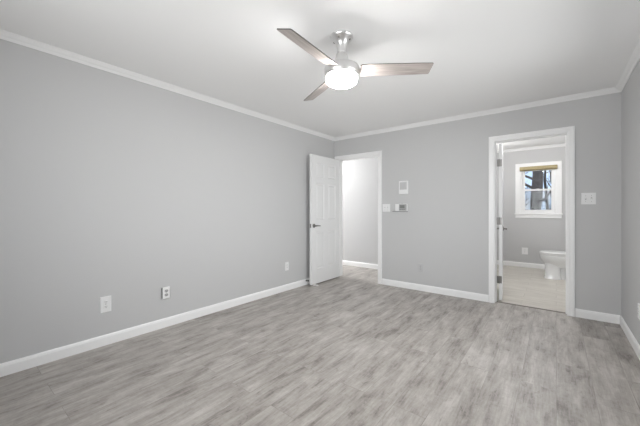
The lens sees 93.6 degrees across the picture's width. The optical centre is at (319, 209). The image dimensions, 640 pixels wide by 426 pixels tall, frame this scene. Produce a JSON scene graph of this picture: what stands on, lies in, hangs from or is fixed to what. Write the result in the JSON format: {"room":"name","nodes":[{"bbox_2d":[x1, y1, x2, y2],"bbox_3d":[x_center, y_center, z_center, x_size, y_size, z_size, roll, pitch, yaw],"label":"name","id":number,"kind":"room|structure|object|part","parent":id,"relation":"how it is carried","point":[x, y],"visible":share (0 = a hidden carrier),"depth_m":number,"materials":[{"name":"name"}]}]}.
{"room":"empty bedroom","nodes":[
{"label":"empty bedroom","id":0,"kind":"room"},
{"bbox_2d":[0,39,333,363],"bbox_3d":[-1.375,-0.035,3.257,0.122,2.390,5.105,0,0,38],"label":"wall","id":1,"kind":"structure","parent":0,"point":[125,189],"depth_m":2.69,"materials":[{"name":"grey paint"}]},
{"bbox_2d":[100,295,110,312],"bbox_3d":[-1.832,0.813,2.571,0.009,0.136,0.082,0,0,38],"label":"wall outlet","id":2,"kind":"object","parent":1,"relation":"attached to","point":[105,302],"visible":1,"depth_m":2.57,"materials":[{"name":"white plastic"}]},
{"bbox_2d":[0,278,309,376],"bbox_3d":[-1.284,1.115,3.263,0.014,0.089,4.983,0,0,38],"label":"baseboard","id":3,"kind":"structure","parent":1,"relation":"attached to","point":[10,367],"depth_m":2.69,"materials":[{"name":"white paint"}]},
{"bbox_2d":[162,286,169,298],"bbox_3d":[-1.516,0.820,2.957,0.027,0.114,0.070,0,0,38],"label":"wall outlet","id":4,"kind":"object","parent":1,"relation":"attached to","point":[165,290],"visible":1,"depth_m":2.95,"materials":[{"name":"white plastic"}]},
{"bbox_2d":[285,262,288,270],"bbox_3d":[-0.472,0.815,4.300,0.009,0.120,0.072,0,0,38],"label":"wall outlet","id":5,"kind":"object","parent":1,"relation":"attached to","point":[286,263],"visible":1,"depth_m":4.29,"materials":[{"name":"white plastic"}]},
{"bbox_2d":[0,29,639,140],"bbox_3d":[0.106,-1.207,2.170,3.550,0.046,4.983,0,0,38],"label":"trim","id":6,"kind":"structure","parent":1,"relation":"attached to","point":[634,57],"depth_m":3.10,"materials":[{"name":"white paint"}]},
{"bbox_2d":[0,264,639,425],"bbox_3d":[-0.155,1.200,4.300,6.842,0.080,8.254,0,0,38],"label":"floor","id":7,"kind":"structure","parent":0,"point":[348,349],"depth_m":2.19,"materials":[{"name":"grey laminate"}]},
{"bbox_2d":[539,250,565,280],"bbox_3d":[4.078,0.772,4.967,0.737,0.775,0.484,0,0,38],"label":"toilet","id":8,"kind":"object","parent":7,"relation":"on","point":[554,261],"visible":0.4,"depth_m":4.96,"materials":[{"name":"white ceramic"}]},
{"bbox_3d":[3.967,0.755,5.054,0.455,0.020,0.376,0,0,38],"label":"seat","id":9,"kind":"part","parent":8,"relation":"part of","materials":[{"name":"white plastic"}]},
{"bbox_3d":[3.970,0.727,5.052,0.458,0.028,0.376,0,0,38],"label":"lid","id":10,"kind":"part","parent":8,"relation":"part of","materials":[{"name":"white plastic"}]},
{"bbox_3d":[3.978,0.864,5.045,0.476,0.193,0.372,0,0,38],"label":"bowl","id":11,"kind":"part","parent":8,"relation":"part of","materials":[{"name":"white ceramic"}]},
{"bbox_2d":[0,0,639,150],"bbox_3d":[1.042,-1.280,3.359,3.797,0.100,8.254,0,0,38],"label":"ceiling","id":12,"kind":"structure","parent":0,"point":[485,54],"depth_m":2.28,"materials":[{"name":"white paint"}]},
{"bbox_2d":[277,28,433,100],"bbox_3d":[0.069,-1.054,2.043,1.112,0.352,0.997,0,0,38],"label":"ceiling fan","id":13,"kind":"object","parent":12,"relation":"hanging from","point":[341,72],"visible":1,"depth_m":2.07,"materials":[{"name":"silver metal"}]},
{"bbox_3d":[-0.063,-0.978,1.828,0.112,0.006,0.492,20,11,33],"label":"blade","id":14,"kind":"part","parent":13,"relation":"part of","materials":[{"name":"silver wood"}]},
{"bbox_3d":[-0.001,-0.978,2.476,0.112,0.006,0.491,-18,8,-24],"label":"blade","id":15,"kind":"part","parent":13,"relation":"part of","materials":[{"name":"wood"}]},
{"bbox_3d":[0.529,-0.978,2.099,0.491,0.006,0.112,0,-16,5],"label":"blade","id":16,"kind":"part","parent":13,"relation":"part of","materials":[{"name":"wood"}]},
{"bbox_2d":[343,157,377,264],"bbox_3d":[0.388,-0.035,6.482,4.998,2.390,0.122,0,0,38],"label":"wall","id":17,"kind":"structure","parent":0,"point":[360,176],"depth_m":6.07,"materials":[{"name":"grey paint"}]},
{"bbox_2d":[343,260,377,268],"bbox_3d":[0.346,1.115,6.429,4.998,0.089,0.014,0,0,38],"label":"baseboard","id":18,"kind":"structure","parent":17,"relation":"attached to","point":[351,263],"depth_m":6.05,"materials":[{"name":"white paint"}]},
{"bbox_2d":[334,92,620,315],"bbox_3d":[1.683,-0.035,4.177,3.794,2.390,0.122,0,0,38],"label":"wall","id":19,"kind":"structure","parent":0,"point":[444,229],"depth_m":3.90,"materials":[{"name":"grey paint"}]},
{"bbox_2d":[310,154,338,284],"bbox_3d":[0.096,0.153,4.846,0.135,1.985,0.760,0,0,38],"label":"door","id":20,"kind":"structure","parent":19,"relation":"in","point":[324,171],"depth_m":4.80,"materials":[{"name":"white paint"}]},
{"bbox_2d":[335,150,381,283],"bbox_3d":[0.606,0.124,4.933,0.889,2.071,0.020,0,0,38],"label":"trim","id":21,"kind":"structure","parent":19,"relation":"attached to","point":[375,153],"depth_m":4.67,"materials":[{"name":"white paint"}]},
{"bbox_2d":[339,155,377,275],"bbox_3d":[0.650,0.149,4.989,0.789,2.021,0.121,0,0,38],"label":"trim","id":22,"kind":"structure","parent":19,"relation":"attached to","point":[340,161],"depth_m":5.21,"materials":[{"name":"white paint"}]},
{"bbox_2d":[383,204,389,211],"bbox_3d":[1.015,-0.021,4.612,0.126,0.120,0.019,0,0,38],"label":"light switch","id":23,"kind":"object","parent":19,"relation":"attached to","point":[386,207],"visible":1,"depth_m":4.61,"materials":[{"name":"white plastic"}]},
{"bbox_2d":[392,203,407,211],"bbox_3d":[1.187,-0.027,4.469,0.232,0.126,0.032,0,0,38],"label":"thermostat","id":24,"kind":"object","parent":19,"relation":"attached to","point":[401,207],"visible":1,"depth_m":4.45,"materials":[{"name":"grey plastic"}]},
{"bbox_2d":[399,181,407,193],"bbox_3d":[1.231,-0.322,4.434,0.136,0.197,0.034,0,0,38],"label":"door chime","id":25,"kind":"object","parent":19,"relation":"attached to","point":[403,185],"visible":1,"depth_m":4.42,"materials":[{"name":"white plastic"}]},
{"bbox_3d":[1.223,-0.345,4.421,0.104,0.108,0.002,0,0,38],"label":"speaker panel","id":26,"kind":"part","parent":25,"relation":"part of","materials":[{"name":"grey plastic"}]},
{"bbox_2d":[418,264,422,271],"bbox_3d":[1.436,0.834,4.288,0.066,0.112,0.009,0,0,38],"label":"wall outlet","id":27,"kind":"object","parent":19,"relation":"attached to","point":[420,266],"visible":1,"depth_m":4.29,"materials":[{"name":"grey plastic"}]},
{"bbox_2d":[382,278,487,301],"bbox_3d":[1.533,1.115,4.208,1.456,0.089,0.014,0,0,38],"label":"baseboard","id":28,"kind":"structure","parent":19,"relation":"attached to","point":[444,291],"depth_m":4.13,"materials":[{"name":"white paint"}]},
{"bbox_2d":[497,144,507,299],"bbox_3d":[2.453,0.161,4.070,0.145,1.975,0.684,0,0,32],"label":"door","id":29,"kind":"structure","parent":19,"relation":"in","point":[501,228],"depth_m":3.80,"materials":[{"name":"white paint"}]},
{"bbox_2d":[497,301,565,312],"bbox_3d":[2.483,1.158,3.567,0.689,0.004,0.032,0,0,38],"label":"trim","id":30,"kind":"structure","parent":19,"relation":"attached to","point":[497,301],"depth_m":3.54,"materials":[{"name":"silver metal"}]},
{"bbox_2d":[489,126,574,316],"bbox_3d":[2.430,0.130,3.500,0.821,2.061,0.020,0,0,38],"label":"trim","id":31,"kind":"structure","parent":19,"relation":"attached to","point":[570,131],"depth_m":3.28,"materials":[{"name":"white paint"}]},
{"bbox_2d":[581,193,595,203],"bbox_3d":[2.840,-0.114,3.178,0.117,0.122,0.019,0,0,38],"label":"light switch","id":32,"kind":"object","parent":19,"relation":"attached to","point":[586,198],"visible":1,"depth_m":3.18,"materials":[{"name":"white plastic"}]},
{"bbox_2d":[575,308,619,323],"bbox_3d":[2.892,1.115,3.140,0.343,0.089,0.014,0,0,38],"label":"baseboard","id":33,"kind":"structure","parent":19,"relation":"attached to","point":[593,315],"depth_m":3.13,"materials":[{"name":"white paint"}]},
{"bbox_2d":[497,146,565,263],"bbox_3d":[4.322,-0.035,5.952,1.600,2.390,0.122,0,0,38],"label":"wall","id":34,"kind":"structure","parent":0,"point":[534,234],"depth_m":6.01,"materials":[{"name":"grey paint"}]},
{"bbox_2d":[497,260,544,268],"bbox_3d":[4.280,1.115,5.899,1.600,0.089,0.014,0,0,38],"label":"baseboard","id":35,"kind":"structure","parent":34,"relation":"attached to","point":[509,263],"depth_m":6.04,"materials":[{"name":"white paint"}]},
{"bbox_2d":[522,247,527,254],"bbox_3d":[4.111,0.837,6.035,0.100,0.135,0.009,0,0,38],"label":"wall outlet","id":36,"kind":"object","parent":34,"relation":"attached to","point":[524,250],"visible":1,"depth_m":6.03,"materials":[{"name":"white plastic"}]},
{"bbox_2d":[497,143,565,152],"bbox_3d":[3.387,-1.207,4.763,1.600,0.046,2.905,0,0,38],"label":"trim","id":37,"kind":"structure","parent":34,"relation":"attached to","point":[564,144],"depth_m":5.92,"materials":[{"name":"white paint"}]},
{"bbox_2d":[515,161,562,217],"bbox_3d":[4.313,-0.375,5.951,0.760,1.088,0.176,0,0,38],"label":"window","id":38,"kind":"structure","parent":34,"relation":"in","point":[556,174],"depth_m":5.88,"materials":[{"name":"white paint"}]},
{"bbox_3d":[4.329,-0.587,5.970,0.514,0.438,0.030,0,0,38],"label":"sash","id":39,"kind":"part","parent":38,"relation":"part of","materials":[{"name":"white paint"}]},
{"bbox_3d":[4.308,-0.173,5.944,0.514,0.458,0.030,0,0,38],"label":"sash","id":40,"kind":"part","parent":38,"relation":"part of","materials":[{"name":"white paint"}]},
{"bbox_2d":[520,165,557,170],"bbox_3d":[4.249,-0.804,5.858,0.596,0.078,0.069,0,0,38],"label":"roller shade","id":41,"kind":"object","parent":38,"relation":"attached to","point":[545,167],"visible":1,"depth_m":5.83,"materials":[{"name":"beige fabric"}]},
{"bbox_3d":[4.279,0.091,5.907,0.760,0.028,0.064,0,0,38],"label":"sill","id":42,"kind":"part","parent":38,"relation":"part of","materials":[{"name":"white paint"}]},
{"bbox_2d":[621,59,639,344],"bbox_3d":[1.511,-0.035,0.988,0.122,2.390,5.105,0,0,38],"label":"wall","id":43,"kind":"structure","parent":0,"point":[630,94],"depth_m":2.63,"materials":[{"name":"grey paint"}]},
{"bbox_2d":[620,316,639,359],"bbox_3d":[1.496,1.115,1.078,0.014,0.089,4.983,0,0,38],"label":"baseboard","id":44,"kind":"structure","parent":43,"relation":"attached to","point":[635,345],"depth_m":2.59,"materials":[{"name":"white paint"}]},
{"bbox_2d":[638,303,639,319],"bbox_3d":[2.519,0.808,2.376,0.009,0.118,0.072,0,0,38],"label":"wall outlet","id":45,"kind":"object","parent":43,"relation":"attached to","point":[638,303],"visible":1,"depth_m":2.37,"materials":[{"name":"white plastic"}]},
{"label":"outside","id":46,"kind":"structure","parent":0,"visible":0},
{"bbox_3d":[0.618,0.778,0.786,52.000,1.705,70.000,0,0,38],"label":"hill","id":47,"kind":"object","parent":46,"visible":0},
{"bbox_2d":[525,171,550,209],"bbox_3d":[7.054,-2.076,9.477,4.672,7.534,2.640,0,0,38],"label":"bare tree","id":48,"kind":"object","parent":47,"relation":"on","point":[536,199],"visible":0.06,"depth_m":9.63,"materials":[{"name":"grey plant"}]},
{"bbox_2d":[543,170,550,209],"bbox_3d":[10.870,-2.404,14.549,1.867,8.010,1.413,0,0,38],"label":"bare tree","id":49,"kind":"object","parent":47,"relation":"on","point":[546,201],"visible":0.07,"depth_m":14.51,"materials":[{"name":"plant"}]}
]}

